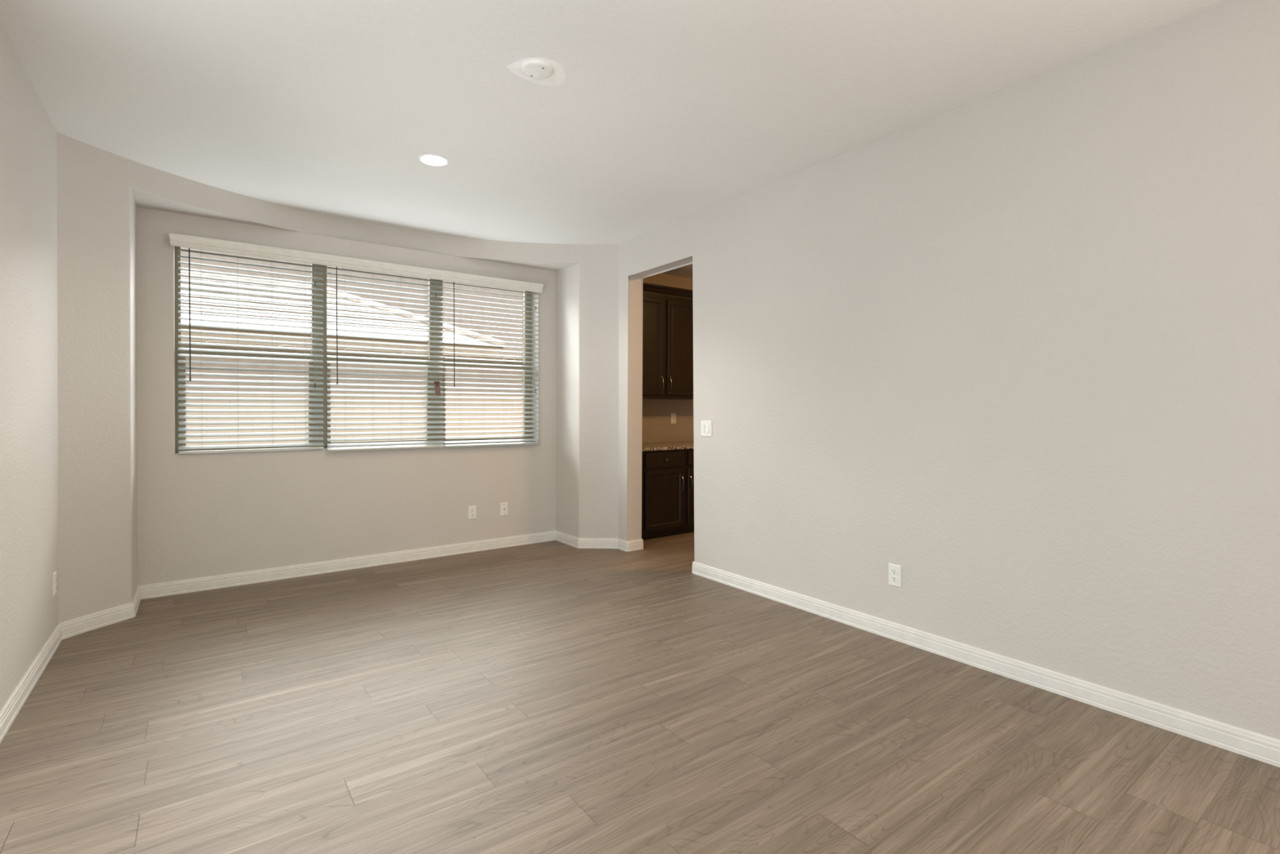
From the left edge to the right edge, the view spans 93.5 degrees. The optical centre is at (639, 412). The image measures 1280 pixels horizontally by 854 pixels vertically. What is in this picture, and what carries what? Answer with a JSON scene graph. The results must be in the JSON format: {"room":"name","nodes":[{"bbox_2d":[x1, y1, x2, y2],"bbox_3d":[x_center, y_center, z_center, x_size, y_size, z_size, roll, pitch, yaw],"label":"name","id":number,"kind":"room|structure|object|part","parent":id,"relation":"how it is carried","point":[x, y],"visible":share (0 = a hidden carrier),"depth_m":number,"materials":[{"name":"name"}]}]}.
{"room":"empty living room","nodes":[
{"label":"empty living room","id":0,"kind":"room"},
{"bbox_2d":[0,22,58,711],"bbox_3d":[-1.415,-0.135,0.761,0.150,2.743,8.100,0,0,-36],"label":"wall","id":1,"kind":"structure","parent":0,"point":[29,540],"depth_m":2.65,"materials":[{"name":"beige paint"}]},
{"bbox_2d":[0,622,62,742],"bbox_3d":[-2.627,1.185,2.561,0.015,0.090,1.729,0,0,-36],"label":"baseboard","id":2,"kind":"structure","parent":1,"relation":"attached to","point":[15,703],"depth_m":2.62,"materials":[{"name":"white wood"}]},
{"bbox_2d":[52,570,57,596],"bbox_3d":[-3.064,0.893,3.152,0.010,0.118,0.072,0,0,-36],"label":"wall outlet","id":3,"kind":"object","parent":1,"relation":"attached to","point":[54,575],"visible":1,"depth_m":3.13,"materials":[{"name":"white plastic"}]},
{"bbox_2d":[57,132,618,622],"bbox_3d":[-1.890,-0.150,4.632,3.658,2.743,0.750,0,0,-36],"label":"wall","id":4,"kind":"structure","parent":0,"point":[100,192],"depth_m":3.58,"materials":[{"name":"beige paint"}]},
{"bbox_2d":[60,530,617,639],"bbox_3d":[-1.858,1.177,4.594,3.658,0.090,0.666,0,0,-36],"label":"baseboard","id":5,"kind":"structure","parent":4,"relation":"attached to","point":[78,625],"depth_m":4.49,"materials":[{"name":"white wood"}]},
{"bbox_2d":[136,207,555,585],"bbox_3d":[-2.118,-0.067,4.952,3.191,2.575,0.226,0,0,-36],"label":"wall","id":6,"kind":"structure","parent":0,"point":[200,514],"depth_m":4.52,"materials":[{"name":"beige paint"}]},
{"bbox_2d":[174,245,319,453],"bbox_3d":[-2.882,-0.465,4.462,0.898,1.485,0.072,0,0,-36],"label":"window","id":7,"kind":"structure","parent":6,"relation":"in","point":[177,252],"depth_m":4.30,"materials":[{"name":"beige plastic"}]},
{"bbox_3d":[-2.882,-0.104,4.449,0.826,0.723,0.034,0,0,-36],"label":"sash","id":8,"kind":"part","parent":7,"relation":"part of","materials":[{"name":"beige plastic"}]},
{"bbox_2d":[177,248,324,453],"bbox_3d":[-2.770,-0.452,4.330,0.881,1.454,0.070,0,0,-36],"label":"window blind","id":9,"kind":"object","parent":7,"relation":"attached to","point":[237,440],"visible":0.94,"depth_m":4.31,"materials":[{"name":"white plastic"}]},
{"bbox_3d":[-3.026,-0.438,4.151,0.004,1.404,0.049,0,0,-37],"label":"ladder cord","id":10,"kind":"part","parent":9,"relation":"part of","materials":[{"name":"white fabric"}]},
{"bbox_3d":[-2.857,-0.439,4.274,0.004,1.404,0.049,0,0,-37],"label":"ladder cord","id":11,"kind":"part","parent":9,"relation":"part of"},
{"bbox_3d":[-2.774,0.267,4.338,0.878,0.016,0.050,0,0,-36],"label":"rail","id":12,"kind":"part","parent":9,"relation":"part of","materials":[{"name":"white plastic"}]},
{"bbox_3d":[-2.690,-0.439,4.397,0.004,1.404,0.049,0,0,-37],"label":"ladder cord","id":13,"kind":"part","parent":9,"relation":"part of","materials":[{"name":"white fabric"}]},
{"bbox_3d":[-2.517,-0.440,4.524,0.004,1.404,0.049,0,0,-37],"label":"ladder cord","id":14,"kind":"part","parent":9,"relation":"part of","materials":[{"name":"white fabric"}]},
{"bbox_2d":[168,232,543,293],"bbox_3d":[-2.029,-1.157,4.816,2.740,0.080,0.090,0,0,-36],"label":"window valance","id":15,"kind":"object","parent":6,"relation":"attached to","point":[175,239],"visible":1,"depth_m":4.59,"materials":[{"name":"white wood"}]},
{"bbox_2d":[320,264,436,448],"bbox_3d":[-2.153,-0.467,4.996,0.909,1.485,0.072,0,0,-36],"label":"window","id":16,"kind":"structure","parent":6,"relation":"in","point":[324,358],"depth_m":4.83,"materials":[{"name":"beige plastic"}]},
{"bbox_3d":[-2.148,-0.106,4.987,0.813,0.723,0.034,0,0,-36],"label":"sash","id":17,"kind":"part","parent":16,"relation":"part of","materials":[{"name":"beige plastic"}]},
{"bbox_2d":[325,266,444,451],"bbox_3d":[-2.025,-0.444,4.843,0.890,1.473,0.070,0,0,-36],"label":"window blind","id":18,"kind":"object","parent":16,"relation":"attached to","point":[420,444],"visible":0.95,"depth_m":4.82,"materials":[{"name":"white plastic"}]},
{"bbox_3d":[-2.285,-0.434,4.661,0.004,1.416,0.050,0,0,-37],"label":"ladder cord","id":19,"kind":"part","parent":18,"relation":"part of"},
{"bbox_3d":[-2.122,-0.435,4.780,0.004,1.416,0.050,0,0,-37],"label":"ladder cord","id":20,"kind":"part","parent":18,"relation":"part of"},
{"bbox_3d":[-2.029,0.277,4.851,0.887,0.030,0.050,0,0,-36],"label":"rail","id":21,"kind":"part","parent":18,"relation":"part of","materials":[{"name":"white plastic"}]},
{"bbox_3d":[-1.948,-0.435,4.908,0.004,1.416,0.050,0,0,-37],"label":"ladder cord","id":22,"kind":"part","parent":18,"relation":"part of","materials":[{"name":"white fabric"}]},
{"bbox_3d":[-1.789,-0.436,5.024,0.004,1.416,0.050,0,0,-37],"label":"ladder cord","id":23,"kind":"part","parent":18,"relation":"part of","materials":[{"name":"white fabric"}]},
{"bbox_2d":[434,381,440,395],"bbox_3d":[-1.699,-0.207,5.046,0.055,0.120,0.001,0,0,-36],"label":"tag","id":24,"kind":"object","parent":18,"relation":"hanging from","point":[437,384],"visible":1,"depth_m":5.04,"materials":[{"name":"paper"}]},
{"bbox_2d":[467,505,475,519],"bbox_3d":[-1.472,0.873,5.283,0.072,0.118,0.010,0,0,-36],"label":"wall outlet","id":25,"kind":"object","parent":6,"relation":"attached to","point":[471,509],"visible":1,"depth_m":5.28,"materials":[{"name":"white plastic"}]},
{"bbox_2d":[436,280,531,444],"bbox_3d":[-1.421,-0.469,5.532,0.906,1.485,0.072,0,0,-36],"label":"window","id":26,"kind":"structure","parent":6,"relation":"in","point":[527,295],"depth_m":5.54,"materials":[{"name":"beige plastic"}]},
{"bbox_3d":[-1.417,-0.108,5.522,0.799,0.723,0.034,0,0,-36],"label":"sash","id":27,"kind":"part","parent":26,"relation":"part of","materials":[{"name":"beige plastic"}]},
{"bbox_2d":[443,281,539,447],"bbox_3d":[-1.303,-0.445,5.371,0.889,1.476,0.071,0,0,-36],"label":"window blind","id":28,"kind":"object","parent":26,"relation":"attached to","point":[454,357],"visible":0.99,"depth_m":5.36,"materials":[{"name":"white plastic"}]},
{"bbox_3d":[-1.554,-0.433,5.197,0.004,1.422,0.051,0,0,-37],"label":"ladder cord","id":29,"kind":"part","parent":28,"relation":"part of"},
{"bbox_3d":[-1.391,-0.434,5.315,0.004,1.422,0.051,0,0,-37],"label":"ladder cord","id":30,"kind":"part","parent":28,"relation":"part of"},
{"bbox_3d":[-1.307,0.281,5.380,0.886,0.025,0.051,0,0,-36],"label":"rail","id":31,"kind":"part","parent":28,"relation":"part of","materials":[{"name":"white plastic"}]},
{"bbox_3d":[-1.226,-0.434,5.436,0.004,1.422,0.051,0,0,-37],"label":"ladder cord","id":32,"kind":"part","parent":28,"relation":"part of","materials":[{"name":"white fabric"}]},
{"bbox_3d":[-1.070,-0.435,5.551,0.004,1.422,0.051,0,0,-37],"label":"ladder cord","id":33,"kind":"part","parent":28,"relation":"part of","materials":[{"name":"white fabric"}]},
{"bbox_2d":[500,502,507,515],"bbox_3d":[-1.232,0.872,5.457,0.072,0.118,0.012,0,0,-36],"label":"cable jack","id":34,"kind":"object","parent":6,"relation":"attached to","point":[504,506],"visible":1,"depth_m":5.46,"materials":[{"name":"white plastic"}]},
{"bbox_2d":[0,0,1226,278],"bbox_3d":[-0.479,-1.574,1.409,10.900,0.169,8.250,0,0,-36],"label":"ceiling","id":35,"kind":"structure","parent":0,"point":[649,115],"depth_m":2.81,"materials":[{"name":"paint"}]},
{"bbox_2d":[417,153,449,166],"bbox_3d":[-1.238,-1.515,3.609,0.188,0.005,0.188,0,0,-36],"label":"recessed light","id":36,"kind":"object","parent":35,"relation":"in","point":[428,159],"visible":1,"depth_m":3.60,"materials":[{"name":"white plastic"}]},
{"bbox_2d":[0,531,1279,853],"bbox_3d":[-0.409,1.235,1.480,13.118,0.001,8.267,0,0,-36],"label":"floor","id":37,"kind":"structure","parent":0,"point":[553,696],"depth_m":2.28,"materials":[{"name":"brown wood"}]},
{"bbox_2d":[641,448,684,539],"bbox_3d":[0.004,0.787,6.011,0.702,0.857,0.640,0,0,-36],"label":"base cabinet","id":38,"kind":"object","parent":37,"relation":"on","point":[663,472],"visible":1,"depth_m":5.82,"materials":[{"name":"brown wood"}]},
{"bbox_3d":[0.240,0.454,5.835,0.475,0.138,0.019,0,0,-36],"label":"drawer","id":39,"kind":"part","parent":38,"relation":"part of","materials":[{"name":"brown wood"}]},
{"bbox_3d":[0.240,0.834,5.836,0.475,0.566,0.019,0,0,-36],"label":"cabinet door","id":40,"kind":"part","parent":38,"relation":"part of","materials":[{"name":"brown wood"}]},
{"bbox_2d":[642,441,693,451],"bbox_3d":[0.280,0.341,6.224,1.397,0.031,0.621,0,0,-36],"label":"countertop","id":41,"kind":"structure","parent":38,"relation":"on","point":[681,445],"depth_m":5.97,"materials":[{"name":"stone"}]},
{"bbox_2d":[680,448,693,533],"bbox_3d":[0.537,0.785,6.401,0.613,0.857,0.640,0,0,-36],"label":"base cabinet","id":42,"kind":"object","parent":37,"relation":"on","point":[689,453],"visible":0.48,"depth_m":6.02,"materials":[{"name":"brown wood"}]},
{"bbox_3d":[0.702,0.453,6.173,0.556,0.138,0.019,0,0,-36],"label":"drawer","id":43,"kind":"part","parent":42,"relation":"part of","materials":[{"name":"brown wood"}]},
{"bbox_3d":[0.702,0.833,6.174,0.556,0.566,0.019,0,0,-36],"label":"cabinet door","id":44,"kind":"part","parent":42,"relation":"part of","materials":[{"name":"brown wood"}]},
{"bbox_2d":[642,273,693,443],"bbox_3d":[0.497,-0.158,6.870,2.519,2.743,0.140,0,0,-36],"label":"wall","id":45,"kind":"structure","parent":0,"point":[663,279],"depth_m":6.66,"materials":[{"name":"paint"}]},
{"bbox_2d":[642,292,664,399],"bbox_3d":[-0.098,-0.683,6.109,0.659,1.062,0.377,0,0,-36],"label":"upper cabinet","id":46,"kind":"object","parent":45,"relation":"attached to","point":[653,312],"visible":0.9,"depth_m":6.09,"materials":[{"name":"brown wood"}]},
{"bbox_2d":[642,399,693,443],"bbox_3d":[0.494,0.085,6.774,2.397,0.475,0.011,0,0,-36],"label":"backsplash","id":47,"kind":"structure","parent":45,"relation":"attached to","point":[657,427],"depth_m":6.62,"materials":[{"name":"paint"}]},
{"bbox_2d":[645,295,693,399],"bbox_3d":[0.426,-0.684,6.493,0.636,1.062,0.377,0,0,-36],"label":"upper cabinet","id":48,"kind":"object","parent":45,"relation":"attached to","point":[678,311],"visible":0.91,"depth_m":6.29,"materials":[{"name":"brown wood"}]},
{"bbox_2d":[643,282,693,298],"bbox_3d":[0.263,-1.256,6.164,1.307,0.080,0.054,0,0,-36],"label":"crown molding","id":49,"kind":"structure","parent":48,"relation":"attached to","point":[647,287],"depth_m":6.17,"materials":[{"name":"brown wood"}]},
{"bbox_3d":[0.514,-0.677,6.372,0.580,0.985,0.019,0,0,-36],"label":"cabinet door","id":50,"kind":"part","parent":48,"relation":"part of","materials":[{"name":"brown wood"}]},
{"bbox_2d":[671,413,675,423],"bbox_3d":[0.374,0.058,6.672,0.072,0.118,0.012,0,0,-36],"label":"wall outlet","id":51,"kind":"object","parent":45,"relation":"attached to","point":[673,415],"visible":1,"depth_m":6.67,"materials":[{"name":"white plastic"}]},
{"bbox_2d":[618,0,1279,739],"bbox_3d":[1.662,-0.143,3.013,0.160,2.743,8.100,0,0,-36],"label":"wall","id":52,"kind":"structure","parent":0,"point":[1015,350],"depth_m":2.73,"materials":[{"name":"beige paint"}]},
{"bbox_2d":[617,538,643,551],"bbox_3d":[-0.082,1.174,5.400,0.190,0.090,0.155,0,0,-36],"label":"baseboard","id":53,"kind":"structure","parent":52,"relation":"attached to","point":[637,544],"depth_m":5.34,"materials":[{"name":"white wood"}]},
{"bbox_2d":[701,420,711,436],"bbox_3d":[0.489,0.115,4.469,0.013,0.118,0.116,0,0,-36],"label":"light switch","id":54,"kind":"object","parent":52,"relation":"attached to","point":[706,425],"visible":1,"depth_m":4.46,"materials":[{"name":"white plastic"}]},
{"bbox_2d":[888,563,901,587],"bbox_3d":[1.379,0.879,3.259,0.010,0.118,0.072,0,0,-36],"label":"wall outlet","id":55,"kind":"object","parent":52,"relation":"attached to","point":[895,571],"visible":1,"depth_m":3.25,"materials":[{"name":"white plastic"}]},
{"bbox_2d":[891,576,897,582],"bbox_3d":[1.377,0.899,3.258,0.003,0.027,0.034,0,0,-36],"label":"receptacle","id":56,"kind":"object","parent":55,"relation":"attached to","point":[894,579],"depth_m":3.26,"materials":[{"name":"white plastic"}]},
{"bbox_2d":[891,568,897,574],"bbox_3d":[1.377,0.860,3.257,0.003,0.027,0.034,0,0,-36],"label":"receptacle","id":57,"kind":"object","parent":55,"relation":"attached to","point":[894,571],"depth_m":3.26,"materials":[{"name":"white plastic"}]},
{"bbox_2d":[691,560,1279,767],"bbox_3d":[1.521,1.182,3.210,0.190,0.090,3.576,0,0,-36],"label":"baseboard","id":58,"kind":"structure","parent":52,"relation":"attached to","point":[1249,744],"depth_m":2.69,"materials":[{"name":"white wood"}]},
{"label":"outside","id":59,"kind":"structure","parent":0,"visible":0},
{"bbox_3d":[-5.607,1.421,17.819,36.000,0.200,24.630,0,0,-36],"label":"ground","id":60,"kind":"structure","parent":59,"visible":0},
{"bbox_2d":[180,246,522,395],"bbox_3d":[-0.945,-0.990,13.982,21.000,4.650,4.715,0,0,-36],"label":"neighbor house","id":61,"kind":"structure","parent":60,"relation":"on","point":[182,253],"depth_m":10.28,"materials":[{"name":"paint"}]},
{"bbox_2d":[186,393,522,445],"bbox_3d":[-1.425,0.558,8.719,24.000,1.595,0.180,0,0,-36],"label":"wall","id":62,"kind":"structure","parent":60,"relation":"on","point":[187,395],"depth_m":7.12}
]}

